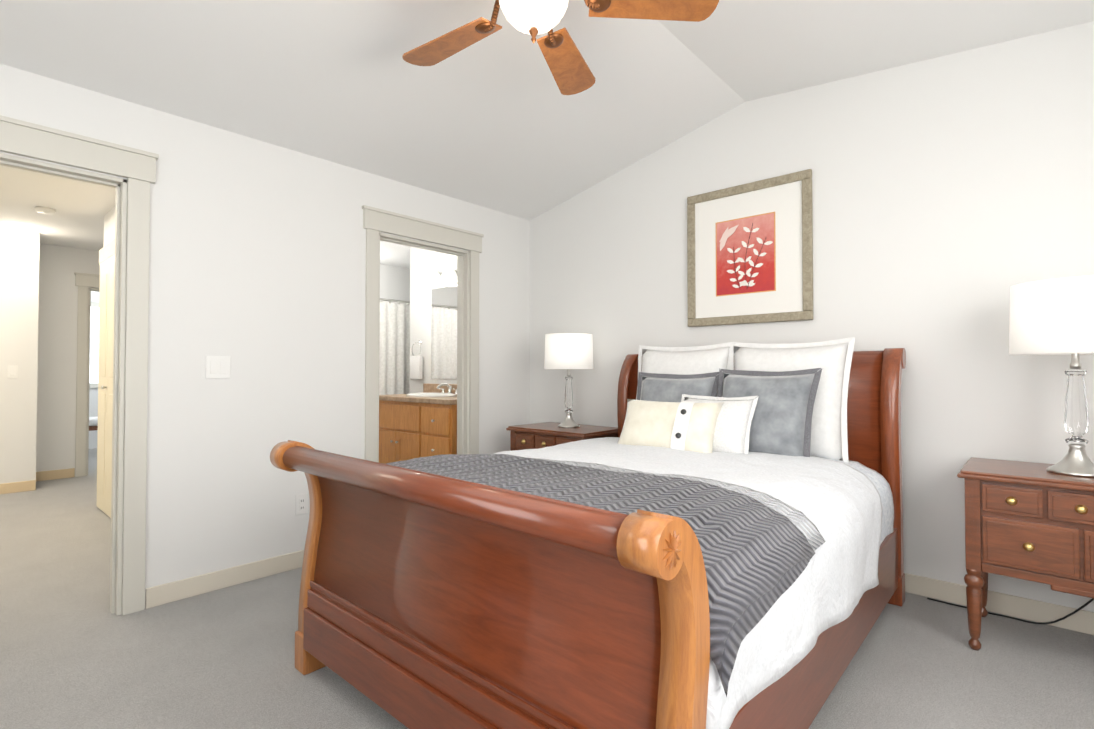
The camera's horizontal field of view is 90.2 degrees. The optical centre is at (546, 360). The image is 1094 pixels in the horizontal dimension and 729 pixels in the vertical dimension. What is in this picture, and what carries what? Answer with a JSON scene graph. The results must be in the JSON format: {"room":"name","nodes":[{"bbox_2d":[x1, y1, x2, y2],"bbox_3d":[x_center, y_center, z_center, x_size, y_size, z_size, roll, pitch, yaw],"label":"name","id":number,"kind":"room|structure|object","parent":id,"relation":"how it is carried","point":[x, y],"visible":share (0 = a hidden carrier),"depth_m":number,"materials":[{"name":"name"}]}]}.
{"room":"bedroom","nodes":[
{"label":"bedroom","id":0,"kind":"room"},
{"bbox_2d":[0,228,99,483],"bbox_3d":[-5.309,0.002,5.171,0.670,2.440,3.420,-1,-1,42],"label":"wall","id":1,"kind":"structure","parent":0,"point":[38,313],"depth_m":5.20,"materials":[{"name":"white paint"}]},
{"bbox_2d":[7,366,17,377],"bbox_3d":[-4.956,0.100,5.054,0.010,0.115,0.070,-1,-1,42],"label":"light switch","id":2,"kind":"object","parent":1,"relation":"attached to","point":[12,371],"visible":1,"depth_m":5.05,"materials":[{"name":"white plastic"}]},
{"bbox_2d":[0,479,36,493],"bbox_3d":[-5.479,1.162,4.451,0.017,0.095,1.910,-1,-1,42],"label":"baseboard","id":3,"kind":"structure","parent":1,"relation":"attached to","point":[14,487],"depth_m":5.06,"materials":[{"name":"beige wood"}]},
{"bbox_2d":[36,468,74,480],"bbox_3d":[-5.131,1.183,5.662,0.014,0.095,0.340,-1,-1,42],"label":"baseboard","id":4,"kind":"structure","parent":1,"relation":"attached to","point":[62,473],"depth_m":5.67,"materials":[{"name":"beige wood"}]},
{"bbox_2d":[74,272,99,476],"bbox_3d":[-4.745,0.152,6.186,0.154,2.175,0.980,-1,-1,42],"label":"door frame","id":5,"kind":"structure","parent":1,"relation":"attached to","point":[84,282],"depth_m":5.84,"materials":[{"name":"white paint"}]},
{"bbox_2d":[89,291,99,448],"bbox_3d":[-6.761,0.047,7.784,0.120,2.440,1.440,-1,-1,42],"label":"wall","id":6,"kind":"structure","parent":0,"point":[93,402],"depth_m":7.89,"materials":[{"name":"white paint"}]},
{"bbox_2d":[90,302,98,387],"bbox_3d":[-6.583,-0.232,7.872,0.025,1.240,1.140,-1,-1,42],"label":"room window","id":7,"kind":"structure","parent":6,"relation":"in","point":[94,340],"depth_m":7.90,"materials":[{"name":"white glass"}]},
{"bbox_2d":[103,206,114,246],"bbox_3d":[-2.570,-0.018,3.995,2.580,2.440,0.680,-1,-1,42],"label":"wall","id":8,"kind":"structure","parent":0,"point":[109,226],"depth_m":4.46,"materials":[{"name":"white paint"}]},
{"bbox_2d":[96,254,114,517],"bbox_3d":[-3.156,0.186,4.012,1.514,2.008,0.060,-1,-1,42],"label":"door","id":9,"kind":"structure","parent":8,"relation":"in","point":[105,388],"depth_m":4.31,"materials":[{"name":"beige paint"}]},
{"bbox_2d":[99,239,114,263],"bbox_3d":[-3.141,0.127,4.030,1.730,2.150,0.025,-1,-1,42],"label":"trim","id":10,"kind":"structure","parent":8,"relation":"attached to","point":[107,251],"depth_m":4.38,"materials":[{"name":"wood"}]},
{"bbox_2d":[379,298,409,394],"bbox_3d":[-1.792,0.212,5.777,0.075,1.800,2.780,-1,-1,42],"label":"shower curtain","id":11,"kind":"object","parent":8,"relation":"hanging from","point":[394,354],"visible":0.08,"depth_m":5.90,"materials":[{"name":"white fabric"}]},
{"bbox_2d":[0,165,410,268],"bbox_3d":[-3.997,-1.248,5.796,7.080,0.080,6.070,-1,-1,42],"label":"ceiling","id":12,"kind":"structure","parent":0,"point":[82,209],"depth_m":4.43,"materials":[{"name":"white paint"}]},
{"bbox_2d":[34,206,55,214],"bbox_3d":[-4.058,-1.214,4.408,0.130,0.034,0.130,-1,-1,42],"label":"smoke detector","id":13,"kind":"object","parent":12,"relation":"attached to","point":[44,210],"visible":1,"depth_m":4.37,"materials":[{"name":"white plastic"}]},
{"bbox_2d":[0,64,529,614],"bbox_3d":[-1.724,-0.067,2.917,0.120,2.500,4.840,-1,-1,42],"label":"wall","id":14,"kind":"structure","parent":0,"point":[258,260],"depth_m":2.96,"materials":[{"name":"white paint"}]},
{"bbox_2d":[0,115,158,615],"bbox_3d":[-2.311,0.084,2.259,0.188,2.175,1.110,-1,-1,42],"label":"door frame","id":15,"kind":"structure","parent":14,"relation":"attached to","point":[136,167],"depth_m":2.55,"materials":[{"name":"white paint"}]},
{"bbox_2d":[115,386,118,565],"bbox_3d":[-2.011,0.537,2.548,0.030,0.840,0.002,-1,-1,42],"label":"hardware piece","id":16,"kind":"object","parent":15,"relation":"attached to","point":[117,402],"visible":1,"depth_m":2.54,"materials":[{"name":"silver metal"}]},
{"bbox_2d":[206,356,230,377],"bbox_3d":[-1.709,0.032,2.835,0.010,0.115,0.115,-1,-1,42],"label":"light switch","id":17,"kind":"object","parent":14,"relation":"attached to","point":[218,366],"visible":1,"depth_m":2.83,"materials":[{"name":"white plastic"}]},
{"bbox_2d":[145,550,303,608],"bbox_3d":[-1.531,1.137,3.012,0.014,0.095,1.130,-1,-1,42],"label":"baseboard","id":18,"kind":"structure","parent":14,"relation":"attached to","point":[162,594],"depth_m":2.82,"materials":[{"name":"beige paint"}]},
{"bbox_2d":[296,493,307,514],"bbox_3d":[-1.416,0.827,3.149,0.009,0.115,0.070,-1,-1,42],"label":"outlet","id":19,"kind":"object","parent":14,"relation":"attached to","point":[301,503],"visible":1,"depth_m":3.15,"materials":[{"name":"white plastic"}]},
{"bbox_2d":[362,205,483,462],"bbox_3d":[-0.887,0.112,3.849,0.188,2.175,1.000,-1,-1,42],"label":"door frame","id":20,"kind":"structure","parent":14,"relation":"attached to","point":[376,221],"depth_m":3.90,"materials":[{"name":"white paint"}]},
{"bbox_2d":[380,264,409,304],"bbox_3d":[-2.417,0.022,6.341,0.120,2.440,3.020,-1,-1,42],"label":"wall","id":21,"kind":"structure","parent":0,"point":[394,282],"depth_m":6.82,"materials":[{"name":"white paint"}]},
{"bbox_2d":[0,448,1093,728],"bbox_3d":[-2.343,1.236,4.273,11.520,0.060,6.070,-1,-1,42],"label":"floor","id":22,"kind":"structure","parent":0,"point":[76,652],"depth_m":2.12,"materials":[{"name":"carpet"}]},
{"bbox_2d":[89,417,97,430],"bbox_3d":[-6.124,1.008,7.265,0.360,0.500,0.440,-1,-1,42],"label":"stool","id":23,"kind":"object","parent":22,"relation":"on","point":[93,423],"visible":0.02,"depth_m":7.18,"materials":[{"name":"brown wood"}]},
{"bbox_2d":[379,383,456,463],"bbox_3d":[-1.010,0.711,4.925,1.180,1.014,0.612,-1,-1,42],"label":"bathroom vanity","id":24,"kind":"object","parent":22,"relation":"on","point":[416,425],"visible":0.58,"depth_m":4.70,"materials":[{"name":"brown wood"}]},
{"bbox_2d":[506,422,617,450],"bbox_3d":[0.129,0.838,3.916,0.724,0.725,0.482,-1,-1,42],"label":"nightstand","id":25,"kind":"object","parent":22,"relation":"on","point":[536,435],"visible":0.1,"depth_m":3.80,"materials":[{"name":"brown wood"}]},
{"bbox_2d":[544,333,592,427],"bbox_3d":[0.159,0.142,3.953,0.354,0.665,0.354,-1,-1,42],"label":"lamp","id":26,"kind":"object","parent":25,"relation":"on","point":[568,351],"visible":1,"depth_m":3.82,"materials":[{"name":"white fabric"}]},
{"bbox_2d":[270,337,905,728],"bbox_3d":[0.389,0.523,2.391,1.716,1.302,2.450,-1,-1,42],"label":"bed","id":27,"kind":"object","parent":22,"relation":"on","point":[710,537],"visible":1,"depth_m":1.60,"materials":[{"name":"brown wood"}]},
{"bbox_2d":[927,598,1093,623],"bbox_3d":[2.158,0.924,2.454,0.534,0.719,0.015,25,15,38],"label":"lamp cord","id":28,"kind":"object","parent":22,"relation":"on","point":[1076,610],"visible":0.88,"depth_m":2.43,"materials":[{"name":"black plastic"}]},
{"bbox_2d":[957,457,1093,650],"bbox_3d":[2.101,0.807,2.153,0.724,0.725,0.482,-1,-1,42],"label":"nightstand","id":29,"kind":"object","parent":22,"relation":"on","point":[1031,521],"visible":1,"depth_m":2.10,"materials":[{"name":"brown wood"}]},
{"bbox_2d":[1009,275,1093,476],"bbox_3d":[2.099,0.066,2.164,0.402,0.756,0.402,-1,-1,42],"label":"lamp","id":30,"kind":"object","parent":29,"relation":"on","point":[1055,316],"visible":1,"depth_m":2.12,"materials":[{"name":"white fabric"}]},
{"bbox_2d":[0,0,1093,219],"bbox_3d":[-0.070,-1.502,1.462,4.320,0.520,4.840,-1,-1,42],"label":"ceiling","id":31,"kind":"structure","parent":0,"point":[498,121],"depth_m":2.68,"materials":[{"name":"white paint"}]},
{"bbox_2d":[402,0,718,94],"bbox_3d":[-0.085,-1.381,1.961,1.242,0.500,1.262,-1,-1,42],"label":"fan","id":32,"kind":"object","parent":31,"relation":"hanging from","point":[570,70],"visible":1,"depth_m":2.03,"materials":[{"name":"brown wood"}]},
{"bbox_2d":[410,21,1093,611],"bbox_3d":[0.852,-0.302,3.783,6.070,3.000,0.120,-1,-1,42],"label":"wall","id":33,"kind":"structure","parent":0,"point":[952,199],"depth_m":2.79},
{"bbox_2d":[410,340,421,379],"bbox_3d":[-1.334,-0.013,5.603,0.170,0.405,0.074,-1,-1,42],"label":"towel","id":34,"kind":"object","parent":33,"relation":"attached to","point":[415,367],"visible":1,"depth_m":5.56,"materials":[{"name":"white fabric"}]},
{"bbox_2d":[425,265,456,284],"bbox_3d":[-0.997,-0.827,5.229,0.406,0.142,0.202,-1,-1,42],"label":"sconce","id":35,"kind":"object","parent":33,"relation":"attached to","point":[436,277],"visible":0.9,"depth_m":5.21,"materials":[{"name":"white glass"}]},
{"bbox_2d":[431,285,456,378],"bbox_3d":[-0.798,-0.278,5.171,0.980,0.900,0.009,-1,-1,42],"label":"bathroom mirror","id":36,"kind":"object","parent":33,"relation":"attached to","point":[443,332],"visible":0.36,"depth_m":5.36,"materials":[{"name":"clear glass"}]},
{"bbox_2d":[687,169,812,326],"bbox_3d":[1.222,-0.660,3.355,0.770,0.860,0.030,-1,-1,42],"label":"picture frame","id":37,"kind":"object","parent":33,"relation":"attached to","point":[749,253],"visible":0.98,"depth_m":3.32,"materials":[{"name":"grey wood"}]},
{"bbox_2d":[905,573,1093,634],"bbox_3d":[1.414,1.140,3.165,4.200,0.095,0.014,-1,-1,42],"label":"baseboard","id":38,"kind":"structure","parent":33,"relation":"attached to","point":[1082,621],"depth_m":2.51,"materials":[{"name":"beige paint"}]}
]}

